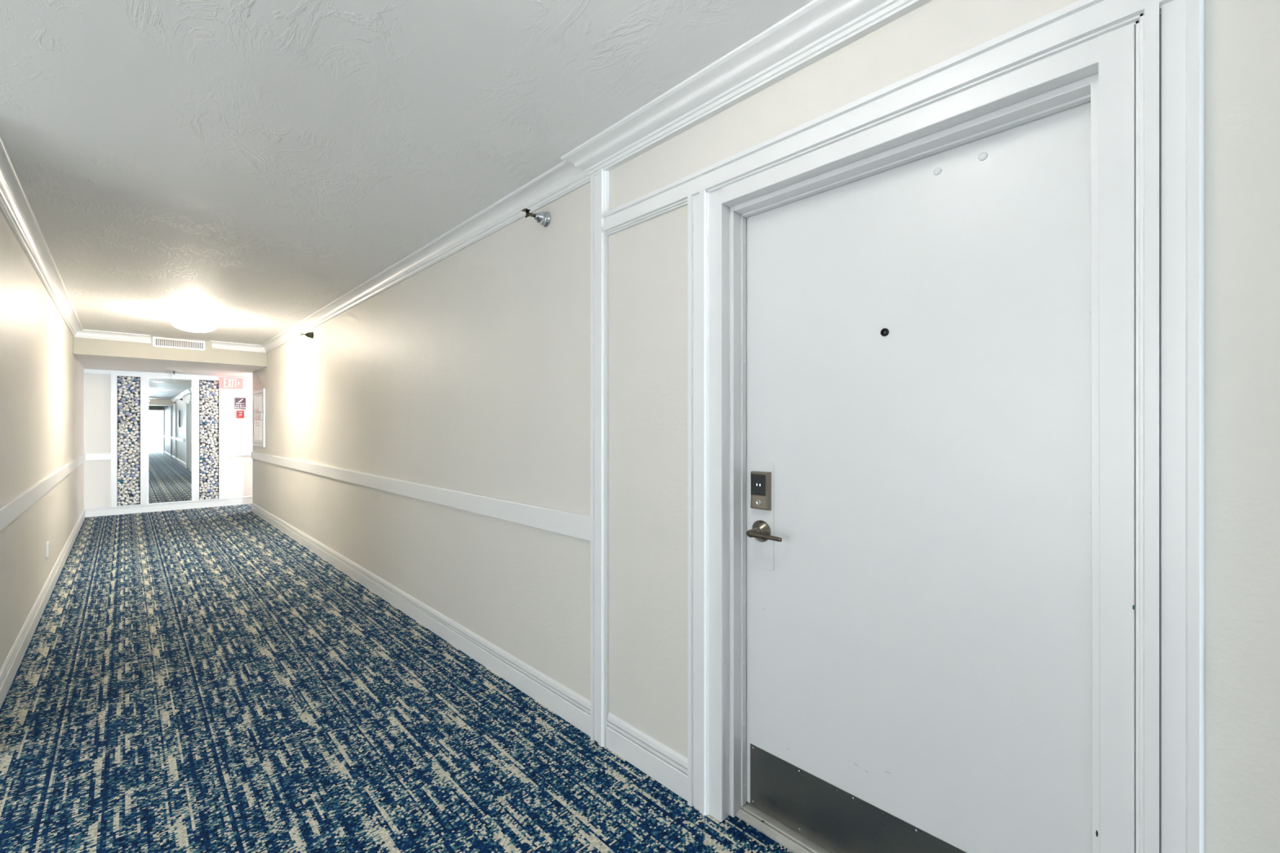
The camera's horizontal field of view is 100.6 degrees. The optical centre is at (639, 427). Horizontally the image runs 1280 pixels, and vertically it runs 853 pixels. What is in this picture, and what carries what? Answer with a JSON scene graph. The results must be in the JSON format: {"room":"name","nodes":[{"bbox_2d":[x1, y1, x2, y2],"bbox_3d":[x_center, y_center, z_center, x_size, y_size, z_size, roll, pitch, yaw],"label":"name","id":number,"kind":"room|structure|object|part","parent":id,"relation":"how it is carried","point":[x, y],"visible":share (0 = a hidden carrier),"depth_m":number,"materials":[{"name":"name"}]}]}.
{"room":"apartment building corridor","nodes":[
{"label":"apartment building corridor","id":0,"kind":"room"},
{"bbox_2d":[0,210,84,670],"bbox_3d":[-5.429,0.085,4.869,0.150,2.460,7.950,0,0,-44],"label":"wall","id":1,"kind":"structure","parent":0,"point":[42,378],"depth_m":3.37,"materials":[{"name":"beige paint"}]},
{"bbox_2d":[0,135,83,337],"bbox_3d":[-4.468,-1.100,4.046,0.084,0.090,6.030,0,0,-44],"label":"crown molding","id":2,"kind":"structure","parent":1,"relation":"attached to","point":[15,206],"depth_m":3.06,"materials":[{"name":"white paint"}]},
{"bbox_2d":[0,508,84,708],"bbox_3d":[-5.363,1.246,4.920,0.016,0.139,7.930,0,0,-44],"label":"baseboard","id":3,"kind":"structure","parent":1,"relation":"attached to","point":[8,671],"depth_m":3.37,"materials":[{"name":"white paint"}]},
{"bbox_2d":[0,453,85,531],"bbox_3d":[-5.362,0.430,4.921,0.020,0.103,7.930,0,0,-44],"label":"chair rail","id":4,"kind":"object","parent":1,"relation":"attached to","point":[10,510],"visible":1,"depth_m":3.31,"materials":[{"name":"white paint"}]},
{"bbox_2d":[46,541,48,557],"bbox_3d":[-4.582,0.943,4.110,0.012,0.116,0.070,0,0,-44],"label":"wall outlet","id":5,"kind":"object","parent":1,"relation":"attached to","point":[47,542],"visible":1,"depth_m":4.09,"materials":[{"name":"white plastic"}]},
{"bbox_2d":[80,363,252,377],"bbox_3d":[-6.506,-0.912,8.699,3.635,0.096,0.950,0,0,-44],"label":"ceiling","id":6,"kind":"structure","parent":0,"point":[86,366],"depth_m":7.99,"materials":[{"name":"white paint"}]},
{"bbox_2d":[165,369,182,374],"bbox_3d":[-7.065,-0.832,8.053,0.196,0.064,0.196,0,0,-44],"label":"sprinkler","id":7,"kind":"object","parent":6,"relation":"attached to","point":[172,371],"visible":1,"depth_m":8.01,"materials":[{"name":"white metal"}]},
{"bbox_2d":[84,368,252,511],"bbox_3d":[-6.943,0.085,9.042,3.785,2.460,0.150,0,0,-44],"label":"wall","id":8,"kind":"structure","parent":0,"point":[97,387],"depth_m":7.94,"materials":[{"name":"paint"}]},
{"bbox_2d":[84,368,111,374],"bbox_3d":[-8.035,-0.829,7.867,0.280,0.062,0.018,0,0,-44],"label":"board","id":9,"kind":"object","parent":8,"relation":"attached to","point":[86,371],"visible":1,"depth_m":7.86,"materials":[{"name":"white paint"}]},
{"bbox_2d":[85,453,111,460],"bbox_3d":[-8.035,0.430,7.866,0.280,0.103,0.020,0,0,-44],"label":"chair rail","id":10,"kind":"object","parent":8,"relation":"attached to","point":[89,456],"visible":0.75,"depth_m":7.86,"materials":[{"name":"white paint"}]},
{"bbox_2d":[116,375,140,506],"bbox_3d":[-7.794,0.203,8.100,0.257,1.966,0.017,0,0,-44],"label":"panel","id":11,"kind":"object","parent":8,"relation":"attached to","point":[128,388],"visible":1,"depth_m":8.10,"materials":[{"name":"multicoloured stone"}]},
{"bbox_2d":[111,370,226,507],"bbox_3d":[-7.442,0.168,8.439,1.370,2.055,0.022,0,0,-44],"label":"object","id":12,"kind":"object","parent":8,"relation":"attached to","point":[144,376],"visible":1,"depth_m":8.23,"materials":[{"name":"white paint"}]},
{"bbox_2d":[84,495,252,517],"bbox_3d":[-6.898,1.246,8.971,3.419,0.139,0.016,0,0,-44],"label":"baseboard","id":13,"kind":"structure","parent":8,"relation":"attached to","point":[105,510],"depth_m":8.38,"materials":[{"name":"white paint"}]},
{"bbox_2d":[148,377,191,503],"bbox_3d":[-7.454,0.203,8.434,0.520,1.966,0.012,0,0,-44],"label":"wall mirror","id":14,"kind":"object","parent":8,"relation":"attached to","point":[170,400],"visible":1,"depth_m":8.43,"materials":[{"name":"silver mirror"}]},
{"bbox_2d":[199,379,218,499],"bbox_3d":[-7.109,0.203,8.763,0.256,1.966,0.017,0,0,-44],"label":"panel","id":15,"kind":"object","parent":8,"relation":"attached to","point":[208,389],"visible":1,"depth_m":8.76,"materials":[{"name":"multicoloured stone"}]},
{"bbox_2d":[219,377,243,389],"bbox_3d":[-6.877,-0.749,8.943,0.309,0.183,0.040,0,0,-44],"label":"exit sign","id":16,"kind":"object","parent":8,"relation":"attached to","point":[224,382],"visible":1,"depth_m":8.93,"materials":[{"name":"red"}]},
{"bbox_2d":[226,449,252,456],"bbox_3d":[-6.310,0.430,9.538,1.785,0.103,0.020,0,0,-44],"label":"chair rail","id":17,"kind":"object","parent":8,"relation":"attached to","point":[228,452],"visible":0.35,"depth_m":9.02,"materials":[{"name":"white paint"}]},
{"bbox_2d":[226,376,252,381],"bbox_3d":[-6.310,-0.829,9.539,1.785,0.062,0.018,0,0,-44],"label":"board","id":18,"kind":"object","parent":8,"relation":"attached to","point":[245,379],"visible":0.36,"depth_m":9.09,"materials":[{"name":"white paint"}]},
{"bbox_2d":[234,397,245,409],"bbox_3d":[-6.814,-0.411,9.053,0.161,0.205,0.014,0,0,-44],"label":"sign","id":19,"kind":"object","parent":8,"relation":"attached to","point":[239,402],"visible":1,"depth_m":9.05,"materials":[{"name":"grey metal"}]},
{"bbox_2d":[236,410,244,417],"bbox_3d":[-6.801,-0.227,9.043,0.098,0.128,0.047,0,0,-44],"label":"fire alarm","id":20,"kind":"object","parent":8,"relation":"attached to","point":[240,414],"visible":1,"depth_m":9.03,"materials":[{"name":"red paint"}]},
{"bbox_2d":[73,336,266,373],"bbox_3d":[-6.367,-1.052,7.288,1.871,0.385,1.270,0,0,-44],"label":"beam","id":21,"kind":"structure","parent":0,"point":[86,350],"depth_m":6.88,"materials":[{"name":"beige paint"}]},
{"bbox_2d":[74,328,151,343],"bbox_3d":[-6.327,-1.100,6.385,0.671,0.090,0.084,0,0,-44],"label":"crown molding","id":22,"kind":"structure","parent":21,"relation":"attached to","point":[92,334],"depth_m":6.39,"materials":[{"name":"white paint"}]},
{"bbox_2d":[152,336,205,351],"bbox_3d":[-5.919,-1.079,6.829,0.512,0.127,0.014,0,0,-44],"label":"air vent","id":23,"kind":"object","parent":21,"relation":"attached to","point":[163,342],"visible":1,"depth_m":6.82,"materials":[{"name":"white metal"}]},
{"bbox_2d":[209,340,266,352],"bbox_3d":[-5.452,-1.100,7.232,0.635,0.090,0.084,0,0,-44],"label":"crown molding","id":24,"kind":"structure","parent":21,"relation":"attached to","point":[215,344],"depth_m":7.22,"materials":[{"name":"white paint"}]},
{"bbox_2d":[0,503,793,852],"bbox_3d":[5.875,1.365,-4.193,3.800,0.100,37.000,0,0,-44],"label":"floor","id":25,"kind":"structure","parent":0,"point":[201,680],"depth_m":2.29,"materials":[{"name":"carpet"}]},
{"bbox_2d":[735,801,831,852],"bbox_3d":[0.684,1.306,1.503,0.106,0.018,0.949,0,0,-44],"label":"threshold","id":26,"kind":"object","parent":25,"relation":"on","point":[785,836],"visible":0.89,"depth_m":1.71,"materials":[{"name":"metal"}]},
{"bbox_2d":[0,0,813,345],"bbox_3d":[5.534,-1.195,-6.105,6.950,0.100,34.730,0,0,-44],"label":"ceiling","id":27,"kind":"structure","parent":0,"point":[245,166],"depth_m":1.96,"materials":[{"name":"white paint"}]},
{"bbox_2d":[168,314,217,332],"bbox_3d":[-4.552,-1.062,5.422,0.384,0.165,0.372,0,0,-44],"label":"ceiling lamp","id":28,"kind":"object","parent":27,"relation":"attached to","point":[187,325],"visible":1,"depth_m":5.34,"materials":[{"name":"white glass"}]},
{"bbox_2d":[252,0,1279,852],"bbox_3d":[2.540,0.085,-0.449,0.150,2.460,24.620,0,0,-44],"label":"wall","id":29,"kind":"structure","parent":0,"point":[470,373],"depth_m":2.11,"materials":[{"name":"beige paint"}]},
{"bbox_2d":[252,388,265,447],"bbox_3d":[-5.675,-0.139,7.886,0.044,0.843,0.895,0,0,-44],"label":"upper cabinet","id":30,"kind":"object","parent":29,"relation":"attached to","point":[258,396],"visible":1,"depth_m":7.82,"materials":[{"name":"white wood"}]},
{"bbox_3d":[-5.665,-0.139,7.896,0.018,0.731,0.789,0,0,-44],"label":"cabinet door","id":31,"kind":"part","parent":30,"relation":"part of","materials":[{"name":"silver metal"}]},
{"bbox_3d":[-5.672,-0.139,7.889,0.004,0.637,0.695,0,0,-44],"label":"door panel","id":32,"kind":"part","parent":30,"relation":"part of","materials":[{"name":"white plastic"}]},
{"bbox_3d":[-5.435,-0.165,7.626,0.026,0.100,0.063,0,0,-44],"label":"pull handle","id":33,"kind":"part","parent":30,"relation":"part of","materials":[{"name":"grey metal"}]},
{"bbox_2d":[298,332,313,338],"bbox_3d":[-3.539,-0.985,5.622,0.128,0.072,0.072,0,0,-44],"label":"sprinkler","id":34,"kind":"object","parent":29,"relation":"attached to","point":[310,335],"visible":1,"depth_m":5.63,"materials":[{"name":"brown metal"}]},
{"bbox_2d":[251,502,590,736],"bbox_3d":[-3.143,1.246,5.294,0.016,0.139,8.463,0,0,-44],"label":"baseboard","id":35,"kind":"structure","parent":29,"relation":"attached to","point":[571,706],"depth_m":3.09,"materials":[{"name":"white paint"}]},
{"bbox_2d":[251,451,590,541],"bbox_3d":[-3.144,0.430,5.293,0.020,0.103,8.463,0,0,-44],"label":"chair rail","id":36,"kind":"object","parent":29,"relation":"attached to","point":[575,525],"visible":0.85,"depth_m":3.08,"materials":[{"name":"white paint"}]},
{"bbox_2d":[521,208,551,227],"bbox_3d":[-0.489,-0.987,2.476,0.128,0.072,0.072,0,0,-44],"label":"sprinkler","id":37,"kind":"object","parent":29,"relation":"attached to","point":[544,218],"visible":1,"depth_m":2.48,"materials":[{"name":"silver metal"}]},
{"bbox_2d":[261,0,932,352],"bbox_3d":[-1.664,-1.100,3.700,0.112,0.090,10.430,0,0,-44],"label":"crown molding","id":38,"kind":"structure","parent":29,"relation":"attached to","point":[819,28],"depth_m":1.86,"materials":[{"name":"white paint"}]},
{"bbox_2d":[590,168,608,746],"bbox_3d":[-0.171,0.124,2.219,0.028,2.382,0.092,0,0,-44],"label":"trim","id":39,"kind":"structure","parent":29,"relation":"attached to","point":[599,183],"depth_m":2.20,"materials":[{"name":"white paint"}]},
{"bbox_2d":[606,712,687,800],"bbox_3d":[0.022,1.246,2.029,0.016,0.139,0.444,0,0,-44],"label":"baseboard","id":40,"kind":"structure","parent":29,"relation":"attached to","point":[664,765],"depth_m":2.01,"materials":[{"name":"white paint"}]},
{"bbox_2d":[687,189,709,815],"bbox_3d":[0.204,0.254,1.832,0.028,2.122,0.092,0,0,-44],"label":"trim","id":41,"kind":"structure","parent":29,"relation":"attached to","point":[698,206],"depth_m":1.83,"materials":[{"name":"white paint"}]},
{"bbox_2d":[603,0,1173,235],"bbox_3d":[0.448,-0.839,1.581,0.028,0.092,1.688,0,0,-44],"label":"trim","id":42,"kind":"structure","parent":29,"relation":"attached to","point":[1077,23],"depth_m":1.33,"materials":[{"name":"white paint"}]},
{"bbox_2d":[746,101,1091,852],"bbox_3d":[0.676,0.277,1.495,0.117,2.027,0.939,0,0,-44],"label":"door","id":43,"kind":"structure","parent":29,"relation":"in","point":[918,332],"depth_m":1.42,"materials":[{"name":"white paint"}]},
{"bbox_3d":[0.410,0.295,1.787,0.003,0.359,0.092,0,0,-44],"label":"wrap plate","id":44,"kind":"part","parent":43,"relation":"part of","materials":[{"name":"white paint"}]},
{"bbox_3d":[0.398,0.348,1.710,0.017,0.022,0.128,0,0,-44],"label":"lever","id":45,"kind":"part","parent":43,"relation":"part of","materials":[{"name":"brown metal"}]},
{"bbox_3d":[0.694,1.186,1.495,0.002,0.206,0.907,0,0,-44],"label":"kick plate","id":46,"kind":"part","parent":43,"relation":"part of","materials":[{"name":"silver metal"}]},
{"bbox_2d":[709,22,1134,852],"bbox_3d":[0.660,0.258,1.480,0.164,2.114,1.060,0,0,-44],"label":"door frame","id":47,"kind":"structure","parent":29,"relation":"attached to","point":[1100,71],"depth_m":1.17,"materials":[{"name":"white paint"}]},
{"bbox_2d":[1135,0,1204,852],"bbox_3d":[1.003,0.254,1.008,0.028,2.122,0.092,0,0,-44],"label":"trim","id":48,"kind":"structure","parent":29,"relation":"attached to","point":[1170,46],"depth_m":1.00,"materials":[{"name":"white paint"}]}
]}

